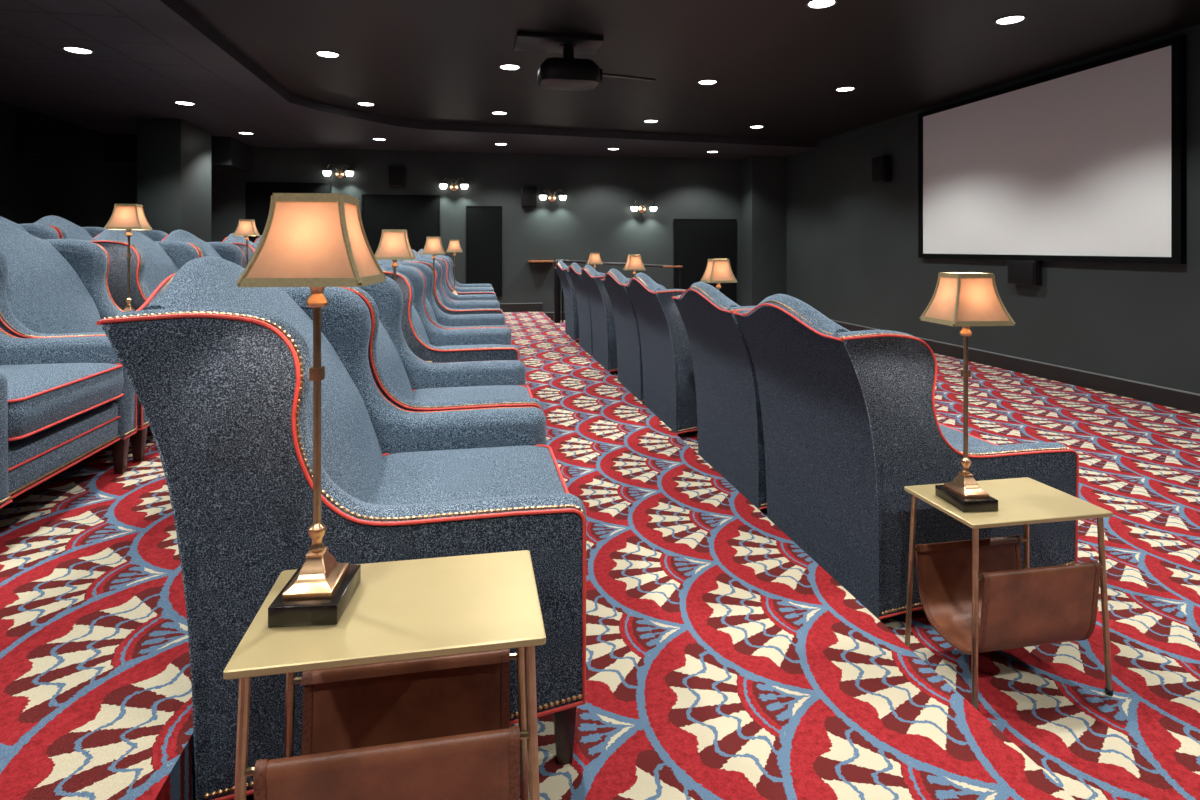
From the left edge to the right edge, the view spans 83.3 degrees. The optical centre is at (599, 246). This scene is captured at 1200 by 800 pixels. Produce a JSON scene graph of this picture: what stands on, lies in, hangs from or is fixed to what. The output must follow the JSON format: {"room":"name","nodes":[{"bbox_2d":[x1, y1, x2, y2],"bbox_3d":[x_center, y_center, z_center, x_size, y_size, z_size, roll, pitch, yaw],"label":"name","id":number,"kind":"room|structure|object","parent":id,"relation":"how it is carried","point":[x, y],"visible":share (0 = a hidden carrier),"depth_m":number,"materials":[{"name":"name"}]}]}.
{"room":"auditorium","nodes":[
{"label":"auditorium","id":0,"kind":"room"},
{"bbox_2d":[0,101,136,227],"bbox_3d":[-6.348,-0.333,3.554,0.150,3.415,15.750,0,0,-11],"label":"wall","id":1,"kind":"structure","parent":0,"point":[71,180],"depth_m":9.18,"materials":[{"name":"black paint"}]},
{"bbox_3d":[-7.118,-1.340,8.421,0.152,0.380,0.250,0,0,-11],"label":"wall speaker","id":2,"kind":"object","parent":1,"relation":"attached to","visible":0,"materials":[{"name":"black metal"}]},
{"bbox_2d":[30,124,41,154],"bbox_3d":[-7.049,-1.340,8.434,0.012,0.356,0.226,0,0,-11],"label":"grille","id":3,"kind":"object","parent":2,"relation":"attached to","point":[35,130],"depth_m":8.42,"materials":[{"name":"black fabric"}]},
{"bbox_2d":[137,118,210,241],"bbox_3d":[-6.022,-0.440,9.596,0.543,2.580,1.100,0,0,-11],"label":"column","id":4,"kind":"structure","parent":0,"point":[174,155],"depth_m":9.09,"materials":[{"name":"grey paint"}]},
{"bbox_2d":[0,0,816,158],"bbox_3d":[-0.674,-1.790,4.630,11.400,0.120,15.750,0,0,-11],"label":"ceiling","id":5,"kind":"structure","parent":0,"point":[149,55],"depth_m":7.76,"materials":[{"name":"black paint"}]},
{"bbox_2d":[61,46,94,54],"bbox_3d":[-4.585,-1.726,5.930,0.236,0.009,0.236,0,0,-11],"label":"recessed light","id":6,"kind":"object","parent":5,"relation":"in","point":[78,50],"visible":1,"depth_m":5.92,"materials":[{"name":"white"}]},
{"bbox_2d":[174,101,195,105],"bbox_3d":[-4.989,-1.726,8.113,0.236,0.009,0.236,0,0,-11],"label":"recessed light","id":7,"kind":"object","parent":5,"relation":"in","point":[186,103],"visible":1,"depth_m":8.12,"materials":[{"name":"white"}]},
{"bbox_2d":[237,132,254,134],"bbox_3d":[-5.373,-1.726,10.248,0.236,0.009,0.236,0,0,-11],"label":"recessed light","id":8,"kind":"object","parent":5,"relation":"in","point":[244,133],"visible":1,"depth_m":10.26,"materials":[{"name":"white"}]},
{"bbox_2d":[372,138,386,140],"bbox_3d":[-3.538,-1.726,10.820,0.236,0.009,0.236,0,0,-11],"label":"recessed light","id":9,"kind":"object","parent":5,"relation":"in","point":[377,139],"visible":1,"depth_m":10.83,"materials":[{"name":"white"}]},
{"bbox_2d":[211,147,740,311],"bbox_3d":[-2.156,-0.333,12.441,11.700,3.415,0.150,0,0,-11],"label":"wall","id":10,"kind":"structure","parent":0,"point":[596,215],"depth_m":12.57,"materials":[{"name":"grey paint"}]},
{"bbox_2d":[104,133,251,171],"bbox_3d":[-6.770,-1.510,10.956,1.780,0.440,1.050,0,0,-11],"label":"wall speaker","id":11,"kind":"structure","parent":10,"relation":"attached to","point":[228,154],"depth_m":10.57,"materials":[{"name":"black paint"}]},
{"bbox_2d":[245,182,330,242],"bbox_3d":[-5.410,-0.270,11.729,1.380,1.700,0.036,0,0,-11],"label":"wall panel","id":12,"kind":"object","parent":10,"relation":"attached to","point":[257,194],"visible":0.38,"depth_m":11.64,"materials":[{"name":"black fabric"}]},
{"bbox_2d":[322,164,354,177],"bbox_3d":[-4.567,-1.331,11.791,0.549,0.233,0.230,0,0,-11],"label":"wall sconce","id":13,"kind":"object","parent":10,"relation":"attached to","point":[326,172],"visible":1,"depth_m":11.76,"materials":[{"name":"white glass"}]},
{"bbox_2d":[389,166,404,186],"bbox_3d":[-3.613,-1.255,12.021,0.270,0.350,0.132,0,0,-11],"label":"wall speaker","id":14,"kind":"object","parent":10,"relation":"attached to","point":[396,173],"visible":1,"depth_m":11.96,"materials":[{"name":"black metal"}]},
{"bbox_2d":[361,194,439,254],"bbox_3d":[-3.558,-0.098,12.081,1.350,1.675,0.036,0,0,-11],"label":"wall panel","id":15,"kind":"object","parent":10,"relation":"attached to","point":[419,215],"visible":0.38,"depth_m":12.07,"materials":[{"name":"black fabric"}]},
{"bbox_2d":[439,177,468,190],"bbox_3d":[-2.631,-1.136,12.158,0.549,0.233,0.230,0,0,-11],"label":"wall sconce","id":16,"kind":"object","parent":10,"relation":"attached to","point":[443,185],"visible":1,"depth_m":12.13,"materials":[{"name":"white glass"}]},
{"bbox_2d":[466,206,501,296],"bbox_3d":[-2.119,0.080,12.354,0.650,1.660,0.036,0,0,-11],"label":"door","id":17,"kind":"structure","parent":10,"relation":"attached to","point":[483,223],"depth_m":12.34,"materials":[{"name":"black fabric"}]},
{"bbox_2d":[521,187,536,206],"bbox_3d":[-1.309,-0.930,12.458,0.280,0.360,0.132,0,0,-11],"label":"wall speaker","id":18,"kind":"object","parent":10,"relation":"attached to","point":[528,194],"visible":1,"depth_m":12.40,"materials":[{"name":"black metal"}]},
{"bbox_2d":[500,303,564,320],"bbox_3d":[-0.065,1.206,12.749,5.778,0.337,0.024,0,0,-11],"label":"baseboard","id":19,"kind":"structure","parent":10,"relation":"attached to","point":[506,307],"depth_m":12.50,"materials":[{"name":"black wood"}]},
{"bbox_2d":[528,260,553,265],"bbox_3d":[-1.090,0.300,12.455,0.460,0.100,0.220,0,0,-11],"label":"wall ledge","id":20,"kind":"object","parent":10,"relation":"attached to","point":[532,262],"visible":0.99,"depth_m":12.38,"materials":[{"name":"brown wood"}]},
{"bbox_2d":[538,189,567,201],"bbox_3d":[-0.873,-0.961,12.491,0.549,0.233,0.230,0,0,-11],"label":"wall sconce","id":21,"kind":"object","parent":10,"relation":"attached to","point":[552,197],"visible":1,"depth_m":12.46,"materials":[{"name":"white glass"}]},
{"bbox_2d":[630,200,657,212],"bbox_3d":[0.827,-0.771,12.814,0.549,0.233,0.230,0,0,-11],"label":"wall sconce","id":22,"kind":"object","parent":10,"relation":"attached to","point":[653,208],"visible":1,"depth_m":12.79,"materials":[{"name":"white glass"}]},
{"bbox_2d":[674,219,736,302],"bbox_3d":[2.052,0.278,13.144,1.270,1.645,0.036,0,0,-11],"label":"wall panel","id":23,"kind":"object","parent":10,"relation":"attached to","point":[696,241],"visible":0.74,"depth_m":13.12,"materials":[{"name":"black fabric"}]},
{"bbox_2d":[741,155,785,305],"bbox_3d":[3.166,-0.177,13.094,0.700,3.105,0.550,0,0,-11],"label":"column","id":24,"kind":"structure","parent":10,"relation":"attached to","point":[763,178],"depth_m":12.84,"materials":[{"name":"grey paint"}]},
{"bbox_2d":[0,312,1199,799],"bbox_3d":[-0.674,1.113,4.630,11.400,0.525,15.750,0,0,-11],"label":"floor","id":25,"kind":"structure","parent":0,"point":[724,661],"depth_m":2.06,"materials":[{"name":"carpet"}]},
{"bbox_2d":[0,216,59,238],"bbox_3d":[-5.011,0.262,6.032,1.040,1.176,1.020,0,0,-11],"label":"wingback armchair","id":26,"kind":"object","parent":25,"relation":"on","point":[42,231],"visible":0.15,"depth_m":6.36,"materials":[{"name":"blue fabric"}]},
{"bbox_2d":[0,328,136,508],"bbox_3d":[-2.550,0.437,2.555,1.040,1.176,1.020,0,0,-11],"label":"wingback armchair","id":27,"kind":"object","parent":25,"relation":"on","point":[63,400],"visible":0.96,"depth_m":2.67,"materials":[{"name":"blue fabric"}]},
{"bbox_2d":[0,363,123,441],"bbox_3d":[-2.327,0.575,2.597,0.586,0.184,0.743,0,0,-11],"label":"seat cushion","id":28,"kind":"object","parent":27,"relation":"on","point":[41,396],"depth_m":2.58,"materials":[{"name":"blue fabric"}]},
{"bbox_2d":[33,215,104,239],"bbox_3d":[-5.205,0.262,7.059,1.040,1.176,1.020,0,0,-11],"label":"wingback armchair","id":29,"kind":"object","parent":25,"relation":"on","point":[66,229],"visible":0.2,"depth_m":7.03,"materials":[{"name":"blue fabric"}]},
{"bbox_2d":[0,222,148,461],"bbox_3d":[-2.743,0.437,3.571,1.040,1.176,1.020,0,0,-11],"label":"wingback armchair","id":30,"kind":"object","parent":25,"relation":"on","point":[50,288],"visible":0.37,"depth_m":3.56,"materials":[{"name":"blue fabric"}]},
{"bbox_2d":[86,229,199,310],"bbox_3d":[-2.997,0.437,4.913,1.040,1.176,1.020,0,0,-11],"label":"wingback armchair","id":31,"kind":"object","parent":25,"relation":"on","point":[151,262],"visible":0.25,"depth_m":4.48,"materials":[{"name":"blue fabric"}]},
{"bbox_2d":[133,230,167,240],"bbox_3d":[-5.465,0.262,8.429,1.040,1.176,1.020,0,0,-11],"label":"wingback armchair","id":32,"kind":"object","parent":25,"relation":"on","point":[154,235],"visible":0.07,"depth_m":8.75,"materials":[{"name":"blue fabric"}]},
{"bbox_2d":[162,230,242,266],"bbox_3d":[-3.190,0.437,5.929,1.040,1.176,1.020,0,0,-11],"label":"wingback armchair","id":33,"kind":"object","parent":25,"relation":"on","point":[231,252],"visible":0.21,"depth_m":6.13,"materials":[{"name":"blue fabric"}]},
{"bbox_2d":[222,233,258,267],"bbox_3d":[-3.447,0.437,7.285,1.040,1.176,1.020,0,0,-11],"label":"wingback armchair","id":34,"kind":"object","parent":25,"relation":"on","point":[240,241],"visible":0.18,"depth_m":6.78,"materials":[{"name":"blue fabric"}]},
{"bbox_2d":[96,256,586,799],"bbox_3d":[-0.618,0.612,1.919,1.040,1.176,1.020,0,0,-11],"label":"wingback armchair","id":35,"kind":"object","parent":25,"relation":"on","point":[217,369],"visible":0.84,"depth_m":1.44,"materials":[{"name":"blue fabric"}]},
{"bbox_2d":[368,445,564,504],"bbox_3d":[-0.394,0.750,1.961,0.586,0.184,0.743,0,0,-11],"label":"seat cushion","id":36,"kind":"object","parent":35,"relation":"on","point":[399,474],"depth_m":1.99,"materials":[{"name":"blue fabric"}]},
{"bbox_2d":[223,550,545,799],"bbox_3d":[-0.359,0.920,1.222,0.492,0.560,0.335,0,0,-11],"label":"side table","id":37,"kind":"object","parent":25,"relation":"on","point":[407,696],"visible":0.99,"depth_m":1.16,"materials":[{"name":"gold metal"}]},
{"bbox_2d":[236,193,385,627],"bbox_3d":[-0.508,0.274,1.212,0.204,0.732,0.184,0,0,-5],"label":"table lamp","id":38,"kind":"object","parent":37,"relation":"on","point":[315,241],"visible":1,"depth_m":1.16,"materials":[{"name":"gold metal"}]},
{"bbox_2d":[341,276,542,411],"bbox_3d":[-0.803,0.612,2.937,1.040,1.176,1.020,0,0,-11],"label":"wingback armchair","id":39,"kind":"object","parent":25,"relation":"on","point":[409,382],"visible":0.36,"depth_m":3.17,"materials":[{"name":"blue fabric"}]},
{"bbox_2d":[411,385,530,401],"bbox_3d":[-0.580,0.750,2.979,0.586,0.184,0.743,0,0,-11],"label":"seat cushion","id":40,"kind":"object","parent":39,"relation":"on","point":[419,393],"depth_m":3.10,"materials":[{"name":"blue fabric"}]},
{"bbox_2d":[377,260,510,330],"bbox_3d":[-1.246,0.612,5.347,1.040,1.176,1.020,0,0,-11],"label":"wingback armchair","id":41,"kind":"object","parent":25,"relation":"on","point":[440,319],"visible":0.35,"depth_m":5.70,"materials":[{"name":"blue fabric"}]},
{"bbox_2d":[378,263,519,362],"bbox_3d":[-1.060,0.612,4.328,1.040,1.176,1.020,0,0,-11],"label":"wingback armchair","id":42,"kind":"object","parent":25,"relation":"on","point":[427,341],"visible":0.37,"depth_m":3.96,"materials":[{"name":"blue fabric"}]},
{"bbox_2d":[437,344,500,346],"bbox_3d":[-0.837,0.750,4.371,0.586,0.184,0.743,0,0,-11],"label":"seat cushion","id":43,"kind":"object","parent":42,"relation":"on","point":[438,345],"depth_m":4.60,"materials":[{"name":"blue fabric"}]},
{"bbox_2d":[397,259,502,314],"bbox_3d":[-1.502,0.612,6.738,1.040,1.176,1.020,0,0,-11],"label":"wingback armchair","id":44,"kind":"object","parent":25,"relation":"on","point":[444,304],"visible":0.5,"depth_m":7.07,"materials":[{"name":"blue fabric"}]},
{"bbox_2d":[412,249,499,304],"bbox_3d":[-1.688,0.612,7.756,1.040,1.176,1.020,0,0,-11],"label":"wingback armchair","id":45,"kind":"object","parent":25,"relation":"on","point":[454,297],"visible":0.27,"depth_m":8.12,"materials":[{"name":"blue fabric"}]},
{"bbox_2d":[417,249,495,294],"bbox_3d":[-1.944,0.612,9.148,1.040,1.176,1.020,0,0,-11],"label":"wingback armchair","id":46,"kind":"object","parent":25,"relation":"on","point":[483,290],"visible":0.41,"depth_m":8.99,"materials":[{"name":"blue fabric"}]},
{"bbox_2d":[430,255,493,289],"bbox_3d":[-2.130,0.612,10.166,1.040,1.176,1.020,0,0,-11],"label":"wingback armchair","id":47,"kind":"object","parent":25,"relation":"on","point":[457,284],"visible":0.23,"depth_m":10.54,"materials":[{"name":"blue fabric"}]},
{"bbox_2d":[555,260,578,342],"bbox_3d":[-0.145,0.787,10.161,1.040,1.176,1.020,0,0,-11],"label":"wingback armchair","id":48,"kind":"object","parent":25,"relation":"on","point":[570,300],"visible":0.27,"depth_m":9.82,"materials":[{"name":"blue fabric"}]},
{"bbox_2d":[568,262,600,356],"bbox_3d":[0.118,0.787,8.776,1.040,1.176,1.020,0,0,-11],"label":"wingback armchair","id":49,"kind":"object","parent":25,"relation":"on","point":[585,323],"visible":0.33,"depth_m":8.61,"materials":[{"name":"blue fabric"}]},
{"bbox_2d":[579,265,617,373],"bbox_3d":[0.311,0.787,7.759,1.040,1.176,1.020,0,0,-11],"label":"wingback armchair","id":50,"kind":"object","parent":25,"relation":"on","point":[602,317],"visible":0.32,"depth_m":7.40,"materials":[{"name":"blue fabric"}]},
{"bbox_2d":[554,260,682,322],"bbox_3d":[0.292,0.793,11.141,2.175,1.164,0.604,0,0,-11],"label":"bar table","id":51,"kind":"object","parent":25,"relation":"on","point":[557,283],"visible":0.77,"depth_m":10.66,"materials":[{"name":"brown wood"}]},
{"bbox_2d":[601,268,643,403],"bbox_3d":[0.574,0.787,6.369,1.040,1.176,1.020,0,0,-11],"label":"wingback armchair","id":52,"kind":"object","parent":25,"relation":"on","point":[629,354],"visible":0.3,"depth_m":6.19,"materials":[{"name":"blue fabric"}]},
{"bbox_2d":[624,272,697,436],"bbox_3d":[0.767,0.787,5.352,1.040,1.176,1.020,0,0,-11],"label":"wingback armchair","id":53,"kind":"object","parent":25,"relation":"on","point":[669,389],"visible":0.5,"depth_m":4.96,"materials":[{"name":"blue fabric"}]},
{"bbox_2d":[672,282,766,512],"bbox_3d":[1.031,0.787,3.961,1.040,1.176,1.020,0,0,-11],"label":"wingback armchair","id":54,"kind":"object","parent":25,"relation":"on","point":[729,415],"visible":0.48,"depth_m":3.75,"materials":[{"name":"blue fabric"}]},
{"bbox_2d":[733,294,1078,622],"bbox_3d":[1.224,0.787,2.945,1.040,1.176,1.020,0,0,-11],"label":"wingback armchair","id":55,"kind":"object","parent":25,"relation":"on","point":[849,418],"visible":0.84,"depth_m":2.53,"materials":[{"name":"blue fabric"}]},
{"bbox_2d":[939,424,993,447],"bbox_3d":[1.447,0.925,2.987,0.586,0.184,0.743,0,0,-11],"label":"seat cushion","id":56,"kind":"object","parent":55,"relation":"on","point":[954,437],"depth_m":2.96,"materials":[{"name":"blue fabric"}]},
{"bbox_2d":[904,477,1112,710],"bbox_3d":[1.306,1.095,2.187,0.492,0.560,0.335,0,0,-11],"label":"side table","id":57,"kind":"object","parent":25,"relation":"on","point":[977,594],"visible":0.98,"depth_m":2.08,"materials":[{"name":"brown leather"}]},
{"bbox_2d":[920,272,1015,511],"bbox_3d":[1.165,0.449,2.150,0.204,0.732,0.184,0,0,-6],"label":"table lamp","id":58,"kind":"object","parent":57,"relation":"on","point":[964,299],"visible":1,"depth_m":2.10,"materials":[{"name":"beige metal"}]},
{"bbox_3d":[0.957,1.095,4.667,0.492,0.560,0.335,0,0,-11],"label":"side table","id":59,"kind":"object","parent":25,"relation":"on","visible":0},
{"bbox_2d":[700,259,736,290],"bbox_3d":[0.815,0.449,4.640,0.204,0.732,0.184,0,0,-11],"label":"table lamp","id":60,"kind":"object","parent":59,"relation":"on","point":[718,271],"visible":0.63,"depth_m":4.58,"materials":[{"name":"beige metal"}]},
{"bbox_3d":[-1.154,0.920,3.590,0.492,0.560,0.335,0,0,-11],"label":"side table","id":61,"kind":"object","parent":25,"relation":"on","visible":0},
{"bbox_2d":[374,229,415,281],"bbox_3d":[-1.095,0.274,3.601,0.204,0.732,0.184,0,0,-11],"label":"table lamp","id":62,"kind":"object","parent":61,"relation":"on","point":[394,245],"visible":0.72,"depth_m":3.54,"materials":[{"name":"beige fabric"}]},
{"bbox_3d":[-1.542,0.920,6.010,0.492,0.560,0.335,0,0,-11],"label":"side table","id":63,"kind":"object","parent":25,"relation":"on","visible":0},
{"bbox_2d":[421,237,445,299],"bbox_3d":[-1.483,0.274,6.021,0.204,0.732,0.184,0,0,-11],"label":"table lamp","id":64,"kind":"object","parent":63,"relation":"on","point":[433,245],"visible":0.71,"depth_m":5.96,"materials":[{"name":"beige fabric"}]},
{"bbox_3d":[-1.880,0.920,8.439,0.492,0.560,0.335,0,0,-11],"label":"side table","id":65,"kind":"object","parent":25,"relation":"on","visible":0},
{"bbox_2d":[446,240,462,294],"bbox_3d":[-1.821,0.274,8.451,0.204,0.732,0.184,0,0,-11],"label":"table lamp","id":66,"kind":"object","parent":65,"relation":"on","point":[454,246],"visible":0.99,"depth_m":8.39,"materials":[{"name":"beige fabric"}]},
{"bbox_3d":[0.501,1.095,7.074,0.492,0.560,0.335,0,0,-11],"label":"side table","id":67,"kind":"object","parent":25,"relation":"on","visible":0},
{"bbox_2d":[623,255,645,275],"bbox_3d":[0.358,0.449,7.047,0.204,0.732,0.184,0,0,-11],"label":"table lamp","id":68,"kind":"object","parent":67,"relation":"on","point":[634,262],"visible":0.66,"depth_m":6.99,"materials":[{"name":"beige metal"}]},
{"bbox_3d":[0.069,1.095,9.484,0.492,0.560,0.335,0,0,-11],"label":"side table","id":69,"kind":"object","parent":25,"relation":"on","visible":0},
{"bbox_2d":[587,253,602,268],"bbox_3d":[-0.073,0.449,9.457,0.204,0.732,0.184,0,0,-11],"label":"table lamp","id":70,"kind":"object","parent":69,"relation":"on","point":[594,258],"visible":0.61,"depth_m":9.40,"materials":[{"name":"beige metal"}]},
{"bbox_3d":[-3.008,0.745,4.213,0.492,0.560,0.335,0,0,-11],"label":"side table","id":71,"kind":"object","parent":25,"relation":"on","visible":0},
{"bbox_2d":[104,204,151,311],"bbox_3d":[-2.949,0.099,4.225,0.204,0.732,0.184,0,0,-16],"label":"table lamp","id":72,"kind":"object","parent":71,"relation":"on","point":[128,217],"visible":0.94,"depth_m":4.18,"materials":[{"name":"beige fabric"}]},
{"bbox_3d":[-3.500,0.745,6.567,0.492,0.560,0.335,0,0,-11],"label":"side table","id":73,"kind":"object","parent":25,"relation":"on","visible":0},
{"bbox_2d":[233,219,259,265],"bbox_3d":[-3.441,0.099,6.578,0.204,0.732,0.184,0,0,-16],"label":"table lamp","id":74,"kind":"object","parent":73,"relation":"on","point":[246,227],"visible":0.73,"depth_m":6.52,"materials":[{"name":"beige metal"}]},
{"bbox_2d":[179,0,1199,140],"bbox_3d":[-0.674,-1.900,4.630,11.400,0.120,15.750,0,0,-11],"label":"ceiling","id":75,"kind":"structure","parent":0,"point":[778,66],"depth_m":6.32,"materials":[{"name":"black paint"}]},
{"bbox_2d":[315,51,340,57],"bbox_3d":[-2.595,-1.835,6.439,0.236,0.009,0.236,0,0,-11],"label":"recessed light","id":76,"kind":"object","parent":75,"relation":"in","point":[327,54],"visible":1,"depth_m":6.43,"materials":[{"name":"white"}]},
{"bbox_2d":[356,102,375,105],"bbox_3d":[-3.010,-1.835,8.681,0.236,0.009,0.236,0,0,-11],"label":"recessed light","id":77,"kind":"object","parent":75,"relation":"in","point":[357,103],"visible":1,"depth_m":8.68,"materials":[{"name":"white"}]},
{"bbox_2d":[491,111,507,114],"bbox_3d":[-1.380,-1.835,9.265,0.236,0.009,0.236,0,0,-11],"label":"recessed light","id":78,"kind":"object","parent":75,"relation":"in","point":[494,112],"visible":1,"depth_m":9.27,"materials":[{"name":"white"}]},
{"bbox_2d":[498,64,520,70],"bbox_3d":[-0.921,-1.835,6.899,0.236,0.009,0.236,0,0,-11],"label":"recessed light","id":79,"kind":"object","parent":75,"relation":"in","point":[510,67],"visible":1,"depth_m":6.90,"materials":[{"name":"white glass"}]},
{"bbox_2d":[514,31,655,90],"bbox_3d":[-0.110,-1.640,6.086,1.291,0.400,0.440,0,0,-11],"label":"ceiling projector","id":80,"kind":"object","parent":75,"relation":"hanging from","point":[568,73],"visible":1,"depth_m":5.90,"materials":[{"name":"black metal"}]},
{"bbox_2d":[643,120,658,122],"bbox_3d":[0.746,-1.835,9.862,0.236,0.009,0.236,0,0,-11],"label":"recessed light","id":81,"kind":"object","parent":75,"relation":"in","point":[645,121],"visible":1,"depth_m":9.87,"materials":[{"name":"white"}]},
{"bbox_2d":[697,79,717,84],"bbox_3d":[1.199,-1.835,7.525,0.236,0.009,0.236,0,0,-11],"label":"recessed light","id":82,"kind":"object","parent":75,"relation":"in","point":[706,81],"visible":1,"depth_m":7.53,"materials":[{"name":"white glass"}]},
{"bbox_2d":[749,125,764,128],"bbox_3d":[2.398,-1.835,10.328,0.236,0.009,0.236,0,0,-11],"label":"recessed light","id":83,"kind":"object","parent":75,"relation":"in","point":[755,126],"visible":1,"depth_m":10.28,"materials":[{"name":"white"}]},
{"bbox_2d":[805,0,837,8],"bbox_3d":[1.671,-1.835,5.090,0.236,0.009,0.236,0,0,-11],"label":"recessed light","id":84,"kind":"object","parent":75,"relation":"in","point":[812,4],"visible":1,"depth_m":5.10,"materials":[{"name":"white glass"}]},
{"bbox_2d":[835,87,855,91],"bbox_3d":[2.856,-1.835,7.860,0.236,0.009,0.236,0,0,-11],"label":"recessed light","id":85,"kind":"object","parent":75,"relation":"in","point":[841,89],"visible":1,"depth_m":7.86,"materials":[{"name":"white glass"}]},
{"bbox_2d":[993,15,1026,24],"bbox_3d":[3.320,-1.835,5.464,0.236,0.009,0.236,0,0,-11],"label":"recessed light","id":86,"kind":"object","parent":75,"relation":"in","point":[1012,19],"visible":1,"depth_m":5.45,"materials":[{"name":"white"}]},
{"bbox_2d":[786,24,1199,393],"bbox_3d":[4.999,-0.333,5.706,0.150,3.415,15.750,0,0,-11],"label":"wall","id":87,"kind":"structure","parent":0,"point":[852,240],"depth_m":8.13,"materials":[{"name":"grey paint"}]},
{"bbox_2d":[872,155,891,182],"bbox_3d":[4.075,-1.125,9.770,0.152,0.370,0.270,0,0,-11],"label":"wall speaker","id":88,"kind":"object","parent":87,"relation":"attached to","point":[881,165],"visible":1,"depth_m":9.65,"materials":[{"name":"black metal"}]},
{"bbox_2d":[872,156,881,181],"bbox_3d":[4.006,-1.125,9.757,0.012,0.346,0.246,0,0,-11],"label":"grille","id":89,"kind":"object","parent":88,"relation":"attached to","point":[876,161],"depth_m":9.74,"materials":[{"name":"black fabric"}]},
{"bbox_2d":[832,320,1199,413],"bbox_3d":[4.965,1.294,5.420,0.024,0.162,15.200,0,0,-11],"label":"baseboard","id":90,"kind":"structure","parent":87,"relation":"attached to","point":[1155,394],"depth_m":6.71,"materials":[{"name":"black wood"}]},
{"bbox_2d":[1008,260,1041,285],"bbox_3d":[4.573,0.275,7.279,0.102,0.260,0.370,0,0,-11],"label":"wall speaker","id":91,"kind":"object","parent":87,"relation":"attached to","point":[1022,272],"visible":1,"depth_m":7.21,"materials":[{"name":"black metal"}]},
{"bbox_2d":[1008,261,1033,283],"bbox_3d":[4.529,0.275,7.271,0.012,0.236,0.346,0,0,-11],"label":"grille","id":92,"kind":"object","parent":91,"relation":"attached to","point":[1019,272],"depth_m":7.26,"materials":[{"name":"black fabric"}]},
{"bbox_2d":[918,35,1186,263],"bbox_3d":[4.584,-0.816,7.332,0.060,1.918,3.390,0,0,-11],"label":"projection screen","id":93,"kind":"object","parent":87,"relation":"attached to","point":[1087,162],"visible":0.98,"depth_m":6.77,"materials":[{"name":"white fabric"}]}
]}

